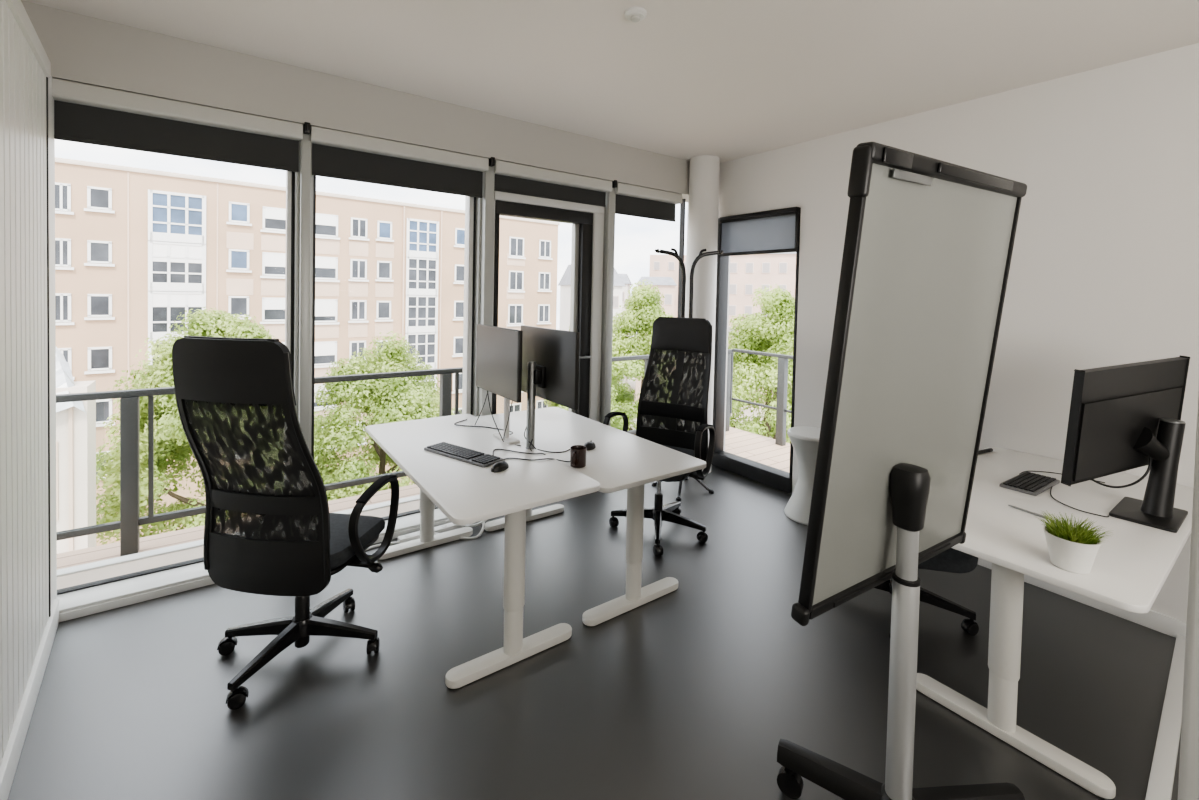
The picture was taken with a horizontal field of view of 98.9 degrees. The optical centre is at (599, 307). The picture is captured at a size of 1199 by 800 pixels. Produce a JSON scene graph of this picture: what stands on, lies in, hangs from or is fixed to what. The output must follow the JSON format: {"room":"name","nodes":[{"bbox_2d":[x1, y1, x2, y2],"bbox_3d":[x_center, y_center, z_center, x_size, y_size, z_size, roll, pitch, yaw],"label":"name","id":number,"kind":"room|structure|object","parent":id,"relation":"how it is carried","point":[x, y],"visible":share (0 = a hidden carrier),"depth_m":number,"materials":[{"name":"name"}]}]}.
{"room":"office","nodes":[
{"label":"office","id":0,"kind":"room"},
{"bbox_2d":[0,0,56,765],"bbox_3d":[-0.430,0.300,-0.100,0.100,2.387,6.246,0,2,-41],"label":"wall","id":1,"kind":"structure","parent":0,"point":[24,533],"depth_m":1.75,"materials":[{"name":"white paint"}]},
{"bbox_2d":[5,0,50,77],"bbox_3d":[-0.326,-0.872,-0.212,0.112,0.066,6.019,0,2,-41],"label":"trim","id":2,"kind":"structure","parent":1,"relation":"attached to","point":[16,7],"depth_m":1.77,"materials":[{"name":"white paint"}]},
{"bbox_2d":[0,599,58,799],"bbox_3d":[-0.390,1.442,-0.068,0.024,0.105,6.166,0,2,-41],"label":"baseboard","id":3,"kind":"structure","parent":1,"relation":"attached to","point":[11,757],"depth_m":1.71,"materials":[{"name":"white"}]},
{"bbox_2d":[46,77,50,616],"bbox_3d":[-2.281,0.177,2.117,0.017,2.230,0.015,0,2,-36],"label":"trim","id":4,"kind":"structure","parent":1,"relation":"attached to","point":[46,77],"depth_m":2.12,"materials":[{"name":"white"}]},
{"bbox_2d":[21,0,689,201],"bbox_3d":[-0.955,-1.139,3.375,5.000,0.293,0.260,0,2,-36],"label":"wall","id":5,"kind":"structure","parent":0,"point":[79,48],"depth_m":2.77,"materials":[{"name":"grey paint"}]},
{"bbox_2d":[57,172,294,594],"bbox_3d":[-2.145,0.175,2.623,0.998,2.346,0.050,0,2,-36],"label":"window","id":6,"kind":"structure","parent":5,"relation":"in","point":[198,560],"depth_m":2.67,"materials":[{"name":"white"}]},
{"bbox_2d":[52,78,302,171],"bbox_3d":[-2.016,-0.868,2.518,0.967,0.249,0.093,0,2,-36],"label":"roller blind","id":7,"kind":"object","parent":5,"relation":"attached to","point":[83,113],"visible":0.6,"depth_m":2.48,"materials":[{"name":"grey fabric"}]},
{"bbox_2d":[57,500,419,589],"bbox_3d":[-1.440,1.431,3.351,5.600,0.150,0.219,0,2,-36],"label":"trim","id":8,"kind":"structure","parent":5,"relation":"attached to","point":[93,575],"depth_m":2.70,"materials":[{"name":"stone"}]},
{"bbox_2d":[57,508,450,621],"bbox_3d":[-0.938,1.369,3.425,3.900,0.052,0.183,0,2,-36],"label":"sill","id":9,"kind":"structure","parent":5,"relation":"attached to","point":[92,600],"depth_m":2.48,"materials":[{"name":"white metal"}]},
{"bbox_2d":[284,125,494,520],"bbox_3d":[-1.260,0.199,3.217,1.204,2.386,0.205,0,2,-36],"label":"window","id":10,"kind":"structure","parent":5,"relation":"in","point":[314,176],"depth_m":2.93,"materials":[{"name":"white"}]},
{"bbox_2d":[304,122,309,134],"bbox_3d":[-1.586,-0.972,2.783,0.028,0.055,0.053,0,2,-36],"label":"bracket","id":11,"kind":"object","parent":10,"relation":"attached to","point":[306,124],"visible":1,"depth_m":2.76,"materials":[{"name":"black plastic"}]},
{"bbox_2d":[311,126,488,197],"bbox_3d":[-1.176,-0.862,3.125,1.026,0.254,0.093,0,2,-36],"label":"roller blind","id":12,"kind":"object","parent":10,"relation":"attached to","point":[335,154],"visible":0.93,"depth_m":3.08,"materials":[{"name":"grey fabric"}]},
{"bbox_2d":[489,157,494,166],"bbox_3d":[-0.717,-0.969,3.412,0.028,0.055,0.053,0,2,-36],"label":"bracket","id":13,"kind":"object","parent":10,"relation":"attached to","point":[492,159],"visible":0.94,"depth_m":3.39,"materials":[{"name":"black plastic"}]},
{"bbox_2d":[491,191,603,421],"bbox_3d":[-0.383,0.274,3.822,0.926,2.145,0.178,0,2,-36],"label":"door","id":14,"kind":"structure","parent":5,"relation":"in","point":[587,221],"depth_m":3.98,"materials":[{"name":"black metal"}]},
{"bbox_2d":[494,160,611,206],"bbox_3d":[-0.323,-0.889,3.741,0.970,0.194,0.093,0,2,-36],"label":"roller blind","id":15,"kind":"object","parent":5,"relation":"attached to","point":[514,178],"visible":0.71,"depth_m":3.70,"materials":[{"name":"grey fabric"}]},
{"bbox_2d":[599,188,685,425],"bbox_3d":[0.370,0.205,4.396,0.968,2.386,0.205,0,2,-36],"label":"window","id":16,"kind":"structure","parent":5,"relation":"in","point":[682,205],"depth_m":4.06,"materials":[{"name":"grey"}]},
{"bbox_2d":[612,180,616,187],"bbox_3d":[0.115,-0.966,4.013,0.028,0.055,0.053,0,2,-36],"label":"bracket","id":17,"kind":"object","parent":16,"relation":"attached to","point":[614,183],"visible":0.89,"depth_m":4.00,"materials":[{"name":"black plastic"}]},
{"bbox_2d":[615,182,681,221],"bbox_3d":[0.401,-0.867,4.265,0.702,0.234,0.093,0,2,-36],"label":"roller blind","id":18,"kind":"object","parent":16,"relation":"attached to","point":[631,200],"visible":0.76,"depth_m":4.25,"materials":[{"name":"grey fabric"}]},
{"bbox_2d":[57,427,789,569],"bbox_3d":[0.585,1.712,1.060,8.200,0.150,7.920,0,2,-36],"label":"floor","id":19,"kind":"structure","parent":0,"point":[755,447],"depth_m":3.99,"materials":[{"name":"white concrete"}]},
{"bbox_2d":[57,495,419,576],"bbox_3d":[-1.529,1.441,3.473,5.600,0.200,0.079,0,2,-36],"label":"trim","id":20,"kind":"structure","parent":19,"relation":"attached to","point":[166,550],"depth_m":2.79,"materials":[{"name":"white metal"}]},
{"bbox_2d":[56,349,732,556],"bbox_3d":[-1.629,1.012,4.039,8.098,1.005,0.075,0,2,-36],"label":"balcony railing","id":21,"kind":"object","parent":19,"relation":"on","point":[130,521],"visible":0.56,"depth_m":3.16,"materials":[{"name":"grey metal"}]},
{"bbox_2d":[732,349,792,445],"bbox_3d":[3.827,1.141,3.337,0.070,1.020,7.450,0,2,-36],"label":"balcony railing","id":22,"kind":"object","parent":19,"relation":"on","point":[782,375],"visible":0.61,"depth_m":5.77,"materials":[{"name":"grey metal"}]},
{"bbox_2d":[7,465,1180,799],"bbox_3d":[0.842,1.558,0.833,4.950,0.120,6.460,0,2,-36],"label":"floor","id":23,"kind":"structure","parent":0,"point":[692,691],"depth_m":1.98,"materials":[{"name":"plastic"}]},
{"bbox_2d":[172,336,398,709],"bbox_3d":[-1.218,0.758,2.060,0.660,1.329,0.715,1,1,7],"label":"office chair","id":24,"kind":"object","parent":23,"relation":"on","point":[295,546],"visible":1,"depth_m":1.87,"materials":[{"name":"black fabric"}]},
{"bbox_2d":[365,523,474,550],"bbox_3d":[-1.028,1.372,3.112,0.893,0.058,0.124,0,2,-34],"label":"cable","id":25,"kind":"object","parent":23,"relation":"on","point":[396,542],"visible":0.29,"depth_m":3.02,"materials":[{"name":"white plastic"}]},
{"bbox_2d":[398,522,462,543],"bbox_3d":[-1.029,1.381,3.158,0.400,0.038,0.056,0,2,-38],"label":"power strip","id":26,"kind":"object","parent":23,"relation":"on","point":[449,526],"visible":0.49,"depth_m":3.15,"materials":[{"name":"white plastic"}]},
{"bbox_2d":[435,519,484,538],"bbox_3d":[-0.856,1.350,3.172,0.286,0.110,0.146,1,1,-1],"label":"cable","id":27,"kind":"object","parent":23,"relation":"on","point":[448,520],"visible":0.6,"depth_m":3.14,"materials":[{"name":"white plastic"}]},
{"bbox_2d":[461,519,487,526],"bbox_3d":[-0.686,1.077,3.225,0.345,0.633,0.149,2,2,28],"label":"cable","id":28,"kind":"object","parent":23,"relation":"on","point":[480,522],"visible":0.24,"depth_m":3.24,"materials":[{"name":"white plastic"}]},
{"bbox_2d":[365,414,599,688],"bbox_3d":[-0.679,1.064,2.559,0.630,0.708,1.490,0,2,-36],"label":"office desk","id":29,"kind":"object","parent":23,"relation":"on","point":[465,493],"visible":0.94,"depth_m":2.17,"materials":[{"name":"white"}]},
{"bbox_2d":[424,442,502,467],"bbox_3d":[-0.660,0.703,2.473,0.430,0.018,0.125,2,2,34],"label":"keyboard","id":30,"kind":"object","parent":29,"relation":"on","point":[466,455],"visible":0.98,"depth_m":2.44,"materials":[{"name":"grey plastic"}]},
{"bbox_2d":[454,419,512,434],"bbox_3d":[-0.676,0.697,2.969,0.454,0.008,0.124,2,2,38],"label":"cable","id":31,"kind":"object","parent":29,"relation":"on","point":[466,419],"visible":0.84,"depth_m":3.00,"materials":[{"name":"black plastic"}]},
{"bbox_2d":[476,324,522,443],"bbox_3d":[-0.510,0.405,2.746,0.106,0.606,0.524,0,2,-36],"label":"computer monitor","id":32,"kind":"object","parent":29,"relation":"on","point":[498,349],"visible":0.93,"depth_m":2.69,"materials":[{"name":"black plastic"},{"name":"dark screen glass"},{"name":"metal"}]},
{"bbox_2d":[475,391,487,424],"bbox_3d":[-0.674,0.572,2.931,0.005,0.253,0.224,0,2,-32],"label":"cable","id":33,"kind":"object","parent":32,"relation":"hanging from","point":[487,391],"visible":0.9,"depth_m":2.92,"materials":[{"name":"black plastic"}]},
{"bbox_2d":[487,392,503,441],"bbox_3d":[-0.569,0.579,2.773,0.014,0.253,0.204,0,2,-39],"label":"cable","id":34,"kind":"object","parent":32,"relation":"hanging from","point":[487,392],"visible":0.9,"depth_m":2.77,"materials":[{"name":"black plastic"}]},
{"bbox_2d":[503,401,520,445],"bbox_3d":[-0.456,0.589,2.663,0.060,0.262,0.134,0,2,-36],"label":"cable","id":35,"kind":"object","parent":32,"relation":"hanging from","point":[512,401],"visible":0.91,"depth_m":2.65,"materials":[{"name":"black plastic"}]},
{"bbox_2d":[491,460,508,472],"bbox_3d":[-0.445,0.704,2.293,0.062,0.033,0.104,2,2,24],"label":"computer mouse","id":36,"kind":"object","parent":29,"relation":"on","point":[500,466],"visible":1,"depth_m":2.27,"materials":[{"name":"black plastic"}]},
{"bbox_2d":[493,449,545,454],"bbox_3d":[-0.397,0.713,2.537,0.258,0.006,0.099,1,1,-7],"label":"cable","id":37,"kind":"object","parent":29,"relation":"on","point":[494,449],"visible":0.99,"depth_m":2.53,"materials":[{"name":"black plastic"}]},
{"bbox_2d":[521,325,579,450],"bbox_3d":[-0.302,0.411,2.579,0.108,0.612,0.555,0,2,-36],"label":"computer monitor","id":38,"kind":"object","parent":29,"relation":"on","point":[550,357],"visible":0.99,"depth_m":2.56,"materials":[{"name":"grey plastic"}]},
{"bbox_2d":[477,407,705,625],"bbox_3d":[-0.154,1.079,2.939,0.645,0.682,1.470,0,2,-36],"label":"office desk","id":39,"kind":"object","parent":23,"relation":"on","point":[620,460],"visible":0.77,"depth_m":2.57,"materials":[{"name":"white"}]},
{"bbox_2d":[503,458,569,461],"bbox_3d":[-0.304,0.730,2.445,0.402,0.034,0.061,1,2,-18],"label":"cable","id":40,"kind":"object","parent":39,"relation":"on","point":[505,458],"visible":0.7,"depth_m":2.43,"materials":[{"name":"black plastic"}]},
{"bbox_2d":[537,449,569,452],"bbox_3d":[-0.195,0.736,2.660,0.257,0.016,0.056,1,2,-22],"label":"cable","id":41,"kind":"object","parent":39,"relation":"on","point":[537,449],"visible":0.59,"depth_m":2.63,"materials":[{"name":"black plastic"}]},
{"bbox_2d":[570,445,586,467],"bbox_3d":[-0.108,0.706,2.422,0.100,0.090,0.083,0,2,-36],"label":"coffee mug","id":42,"kind":"object","parent":39,"relation":"on","point":[577,452],"visible":1,"depth_m":2.40,"materials":[{"name":"brown ceramic"}]},
{"bbox_2d":[584,440,595,450],"bbox_3d":[-0.054,0.728,2.725,0.062,0.033,0.104,2,2,19],"label":"computer mouse","id":43,"kind":"object","parent":39,"relation":"on","point":[590,445],"visible":0.77,"depth_m":2.70,"materials":[{"name":"black plastic"}]},
{"bbox_2d":[603,317,714,555],"bbox_3d":[0.403,0.750,3.294,0.649,1.354,0.710,2,2,28],"label":"office chair","id":44,"kind":"object","parent":23,"relation":"on","point":[693,336],"visible":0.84,"depth_m":3.45,"materials":[{"name":"black fabric"}]},
{"bbox_2d":[652,248,723,500],"bbox_3d":[0.669,0.479,3.978,0.444,1.873,0.390,0,2,-36],"label":"coat stand","id":45,"kind":"object","parent":23,"relation":"on","point":[678,498],"visible":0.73,"depth_m":3.95,"materials":[{"name":"black metal"}]},
{"bbox_2d":[683,155,719,473],"bbox_3d":[0.872,0.068,4.426,0.252,2.680,0.252,0,2,-36],"label":"column","id":46,"kind":"structure","parent":23,"relation":"on","point":[704,169],"depth_m":4.31,"materials":[{"name":"white paint"}]},
{"bbox_2d":[784,426,820,524],"bbox_3d":[1.472,1.152,3.549,0.350,0.584,0.350,0,2,-36],"label":"stool","id":47,"kind":"object","parent":23,"relation":"on","point":[804,440],"visible":0.57,"depth_m":3.48,"materials":[{"name":"white plastic"}]},
{"bbox_2d":[777,142,1026,799],"bbox_3d":[0.863,0.552,1.433,0.840,1.862,0.557,0,2,-36],"label":"whiteboard","id":48,"kind":"object","parent":23,"relation":"on","point":[929,242],"visible":1,"depth_m":1.36,"materials":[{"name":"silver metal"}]},
{"bbox_2d":[874,548,978,636],"bbox_3d":[1.468,0.837,2.527,0.649,1.264,0.699,2,1,12],"label":"office chair","id":49,"kind":"object","parent":23,"relation":"on","point":[952,560],"visible":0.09,"depth_m":2.26,"materials":[{"name":"black plastic"}]},
{"bbox_2d":[916,447,1192,798],"bbox_3d":[1.820,1.136,2.136,1.520,0.693,0.800,0,2,-36],"label":"office desk","id":50,"kind":"object","parent":23,"relation":"on","point":[1129,570],"visible":0.73,"depth_m":1.76,"materials":[{"name":"white"}]},
{"bbox_2d":[978,448,992,453],"bbox_3d":[2.065,0.770,2.755,0.142,0.019,0.019,1,2,-26],"label":"marker pen","id":51,"kind":"object","parent":50,"relation":"on","point":[988,449],"visible":0.9,"depth_m":2.75,"materials":[{"name":"black plastic"}]},
{"bbox_2d":[1008,505,1045,517],"bbox_3d":[1.647,0.785,1.976,0.008,0.010,0.133,1,2,-24],"label":"ballpoint pen","id":52,"kind":"object","parent":50,"relation":"on","point":[1015,507],"visible":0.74,"depth_m":1.97,"materials":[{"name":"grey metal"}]},
{"bbox_2d":[999,472,1059,495],"bbox_3d":[1.916,0.779,2.284,0.310,0.018,0.129,0,2,-34],"label":"keyboard","id":53,"kind":"object","parent":50,"relation":"on","point":[1029,483],"visible":1,"depth_m":2.25,"materials":[{"name":"grey plastic"}]},
{"bbox_2d":[1020,471,1104,482],"bbox_3d":[2.141,0.786,2.405,0.326,0.004,0.086,2,1,17],"label":"cable","id":54,"kind":"object","parent":50,"relation":"on","point":[1023,471],"visible":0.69,"depth_m":2.45,"materials":[{"name":"black plastic"}]},
{"bbox_2d":[1034,510,1111,573],"bbox_3d":[1.448,0.715,1.571,0.182,0.162,0.183,2,2,27],"label":"potted grass","id":55,"kind":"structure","parent":50,"relation":"on","point":[1072,549],"depth_m":1.54,"materials":[{"name":"white ceramic"}]},
{"bbox_2d":[1043,526,1101,573],"bbox_3d":[1.445,0.746,1.573,0.132,0.100,0.132,0,2,-36],"label":"pot","id":56,"kind":"object","parent":55,"relation":"attached to","point":[1068,552],"depth_m":1.54,"materials":[{"name":"white ceramic"}]},
{"bbox_2d":[1050,487,1108,516],"bbox_3d":[1.924,0.789,2.121,0.102,0.004,0.345,2,1,12],"label":"cable","id":57,"kind":"object","parent":50,"relation":"on","point":[1051,487],"visible":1,"depth_m":2.01,"materials":[{"name":"black plastic"}]},
{"bbox_2d":[1061,355,1189,532],"bbox_3d":[2.030,0.494,1.930,0.725,0.610,0.226,1,2,-27],"label":"computer monitor","id":58,"kind":"object","parent":50,"relation":"on","point":[1123,417],"visible":1,"depth_m":1.94,"materials":[{"name":"black plastic"}]},
{"bbox_2d":[1178,391,1198,799],"bbox_3d":[1.114,0.162,0.899,0.060,2.680,0.082,0,2,-36],"label":"trim","id":59,"kind":"structure","parent":23,"relation":"on","point":[1188,783],"depth_m":0.92,"materials":[{"name":"white"}]},
{"bbox_2d":[23,0,1198,162],"bbox_3d":[0.872,-1.256,0.764,5.100,0.150,6.700,0,2,-36],"label":"ceiling","id":60,"kind":"structure","parent":0,"point":[728,80],"depth_m":2.45,"materials":[{"name":"white paint"}]},
{"bbox_2d":[624,7,646,22],"bbox_3d":[0.150,-1.215,2.145,0.096,0.032,0.096,0,2,-36],"label":"smoke detector","id":61,"kind":"object","parent":60,"relation":"attached to","point":[634,14],"visible":1,"depth_m":2.12,"materials":[{"name":"white plastic"}]},
{"bbox_2d":[682,43,1198,621],"bbox_3d":[2.800,0.215,2.254,0.180,2.780,6.560,0,2,-36],"label":"wall","id":62,"kind":"structure","parent":0,"point":[1104,270],"depth_m":2.66,"materials":[{"name":"white paint"}]},
{"bbox_2d":[711,207,800,492],"bbox_3d":[1.291,0.319,4.255,0.120,2.181,0.802,0,2,-36],"label":"window","id":63,"kind":"structure","parent":62,"relation":"in","point":[776,478],"depth_m":4.50,"materials":[{"name":"grey metal"}]},
{"bbox_2d":[719,207,798,255],"bbox_3d":[1.277,-0.604,4.177,0.050,0.337,0.752,0,2,-36],"label":"blind","id":64,"kind":"object","parent":63,"relation":"attached to","point":[776,234],"visible":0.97,"depth_m":4.15,"materials":[{"name":"grey fabric"}]},
{"bbox_2d":[794,485,1186,637],"bbox_3d":[3.033,1.480,1.759,0.014,0.085,5.300,0,2,-36],"label":"baseboard","id":65,"kind":"structure","parent":62,"relation":"attached to","point":[1165,624],"depth_m":2.46,"materials":[{"name":"white"}]},
{"bbox_2d":[1145,634,1185,799],"bbox_3d":[1.799,1.488,1.640,2.130,0.022,0.048,0,2,-39],"label":"trim","id":66,"kind":"structure","parent":62,"relation":"attached to","point":[1161,779],"depth_m":1.78,"materials":[{"name":"white"}]},
{"label":"outside","id":67,"kind":"structure","parent":0,"visible":0},
{"bbox_2d":[413,339,773,483],"bbox_3d":[-18.107,12.706,76.193,180.000,0.200,136.200,0,2,-36],"label":"ground","id":68,"kind":"structure","parent":67,"point":[632,383],"depth_m":67.58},
{"bbox_2d":[56,347,95,553],"bbox_3d":[-13.544,7.221,10.165,5.100,14.267,1.150,0,2,-36],"label":"annex building","id":69,"kind":"structure","parent":68,"relation":"on","point":[75,421],"depth_m":11.16,"materials":[{"name":"paint"}]},
{"bbox_2d":[96,307,322,545],"bbox_3d":[-12.206,7.099,16.180,6.225,14.291,6.062,1,1,-3],"label":"street tree","id":70,"kind":"object","parent":68,"relation":"on","point":[170,440],"visible":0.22,"depth_m":14.97,"materials":[{"name":"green plant"}]},
{"bbox_2d":[55,157,559,545],"bbox_3d":[-27.959,2.663,35.144,53.200,21.500,11.260,0,2,-40],"label":"apartment block","id":71,"kind":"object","parent":68,"relation":"on","point":[136,249],"visible":0.53,"depth_m":32.47,"materials":[{"name":"stone"}]},
{"bbox_2d":[153,293,201,304],"bbox_3d":[-24.936,-0.452,30.350,2.250,0.740,0.028,0,2,-40],"label":"shutter","id":72,"kind":"object","parent":71,"relation":"hanging from","point":[158,298],"depth_m":30.33,"materials":[{"name":"white plastic"}]},
{"bbox_2d":[153,243,201,262],"bbox_3d":[-24.876,-3.186,30.281,2.250,1.040,0.028,0,2,-40],"label":"shutter","id":73,"kind":"object","parent":71,"relation":"hanging from","point":[162,252],"depth_m":30.25,"materials":[{"name":"white plastic"}]},
{"bbox_2d":[265,299,284,309],"bbox_3d":[-21.161,-0.201,33.482,1.160,0.655,0.023,0,2,-40],"label":"shutter","id":74,"kind":"object","parent":71,"relation":"hanging from","point":[270,304],"depth_m":33.47,"materials":[{"name":"white plastic"}]},
{"bbox_2d":[265,254,285,266],"bbox_3d":[-21.099,-3.056,33.410,1.160,0.782,0.023,0,2,-40],"label":"shutter","id":75,"kind":"object","parent":71,"relation":"hanging from","point":[271,260],"depth_m":33.40,"materials":[{"name":"white plastic"}]},
{"bbox_2d":[265,208,285,219],"bbox_3d":[-21.033,-6.053,33.335,1.160,0.625,0.023,0,2,-40],"label":"shutter","id":76,"kind":"object","parent":71,"relation":"hanging from","point":[270,213],"depth_m":33.32,"materials":[{"name":"white"}]},
{"bbox_2d":[314,385,327,401],"bbox_3d":[-19.047,5.930,35.492,1.330,1.100,0.023,0,2,-40],"label":"shutter","id":77,"kind":"object","parent":71,"relation":"hanging from","point":[316,388],"depth_m":35.25,"materials":[{"name":"white"}]},
{"bbox_2d":[315,343,334,355],"bbox_3d":[-18.981,2.886,35.416,1.330,0.848,0.023,0,2,-40],"label":"shutter","id":78,"kind":"object","parent":71,"relation":"hanging from","point":[321,349],"depth_m":35.43,"materials":[{"name":"white"}]},
{"bbox_2d":[315,301,334,315],"bbox_3d":[-18.919,0.071,35.345,1.330,1.055,0.023,0,2,-40],"label":"shutter","id":79,"kind":"object","parent":71,"relation":"hanging from","point":[322,308],"depth_m":35.34,"materials":[{"name":"white plastic"}]},
{"bbox_2d":[315,258,335,268],"bbox_3d":[-18.852,-3.042,35.267,1.330,0.665,0.023,0,2,-40],"label":"shutter","id":80,"kind":"object","parent":71,"relation":"hanging from","point":[320,263],"depth_m":35.28,"materials":[{"name":"white plastic"}]},
{"bbox_2d":[316,215,335,225],"bbox_3d":[-18.788,-5.968,35.194,1.330,0.650,0.023,0,2,-40],"label":"shutter","id":81,"kind":"object","parent":71,"relation":"hanging from","point":[321,220],"depth_m":35.21,"materials":[{"name":"white plastic"}]},
{"bbox_2d":[314,331,461,500],"bbox_3d":[-8.680,7.561,20.384,6.814,13.313,7.004,1,1,-9],"label":"street tree","id":82,"kind":"object","parent":68,"relation":"on","point":[406,399],"visible":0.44,"depth_m":18.82,"materials":[{"name":"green plant"}]},
{"bbox_2d":[542,327,628,408],"bbox_3d":[-1.026,7.239,41.606,6.619,13.228,6.463,2,2,28],"label":"street tree","id":83,"kind":"object","parent":68,"relation":"on","point":[551,404],"visible":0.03,"depth_m":40.90,"materials":[{"name":"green plant"}]},
{"bbox_2d":[558,264,624,335],"bbox_3d":[-1.342,3.948,64.939,6.600,18.600,8.600,1,1,-16],"label":"apartment block","id":84,"kind":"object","parent":68,"relation":"on","point":[565,282],"visible":0.12,"depth_m":63.05,"materials":[{"name":"paint"}]},
{"bbox_2d":[560,380,622,429],"bbox_3d":[-0.399,7.820,13.882,2.483,13.478,2.724,1,1,-9],"label":"street tree","id":85,"kind":"object","parent":68,"relation":"on","point":[616,421],"visible":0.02,"depth_m":13.75,"materials":[{"name":"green plant"}]},
{"bbox_2d":[619,274,631,385],"bbox_3d":[1.465,3.827,80.189,6.600,18.200,8.600,1,1,6],"label":"apartment block","id":86,"kind":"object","parent":68,"relation":"on","point":[624,277],"visible":0.06,"depth_m":75.89,"materials":[{"name":"stone"}]},
{"bbox_2d":[611,279,675,435],"bbox_3d":[1.209,6.798,16.740,4.569,15.447,4.457,2,2,21],"label":"street tree","id":87,"kind":"object","parent":68,"relation":"on","point":[640,314],"visible":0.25,"depth_m":16.06,"materials":[{"name":"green plant"}]},
{"bbox_2d":[635,277,676,401],"bbox_3d":[7.949,4.437,73.489,5.600,17.600,6.600,1,1,6],"label":"apartment block","id":88,"kind":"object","parent":68,"relation":"on","point":[666,285],"visible":0.16,"depth_m":70.27,"materials":[{"name":"stone"}]},
{"bbox_2d":[649,255,685,369],"bbox_3d":[14.087,1.905,92.032,10.000,22.000,8.110,2,1,10],"label":"apartment block","id":89,"kind":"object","parent":68,"relation":"on","point":[660,265],"visible":0.16,"depth_m":88.27,"materials":[{"name":"beige paint"}]},
{"bbox_2d":[728,284,794,442],"bbox_3d":[4.425,7.012,13.879,4.097,15.303,4.170,0,2,-42],"label":"street tree","id":90,"kind":"object","parent":68,"relation":"on","point":[773,333],"visible":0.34,"depth_m":13.26,"materials":[{"name":"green plant"}]},
{"bbox_2d":[728,252,795,403],"bbox_3d":[24.662,2.749,75.525,11.600,21.600,10.600,2,2,22],"label":"apartment block","id":91,"kind":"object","parent":68,"relation":"on","point":[748,273],"visible":0.38,"depth_m":71.26,"materials":[{"name":"stone"}]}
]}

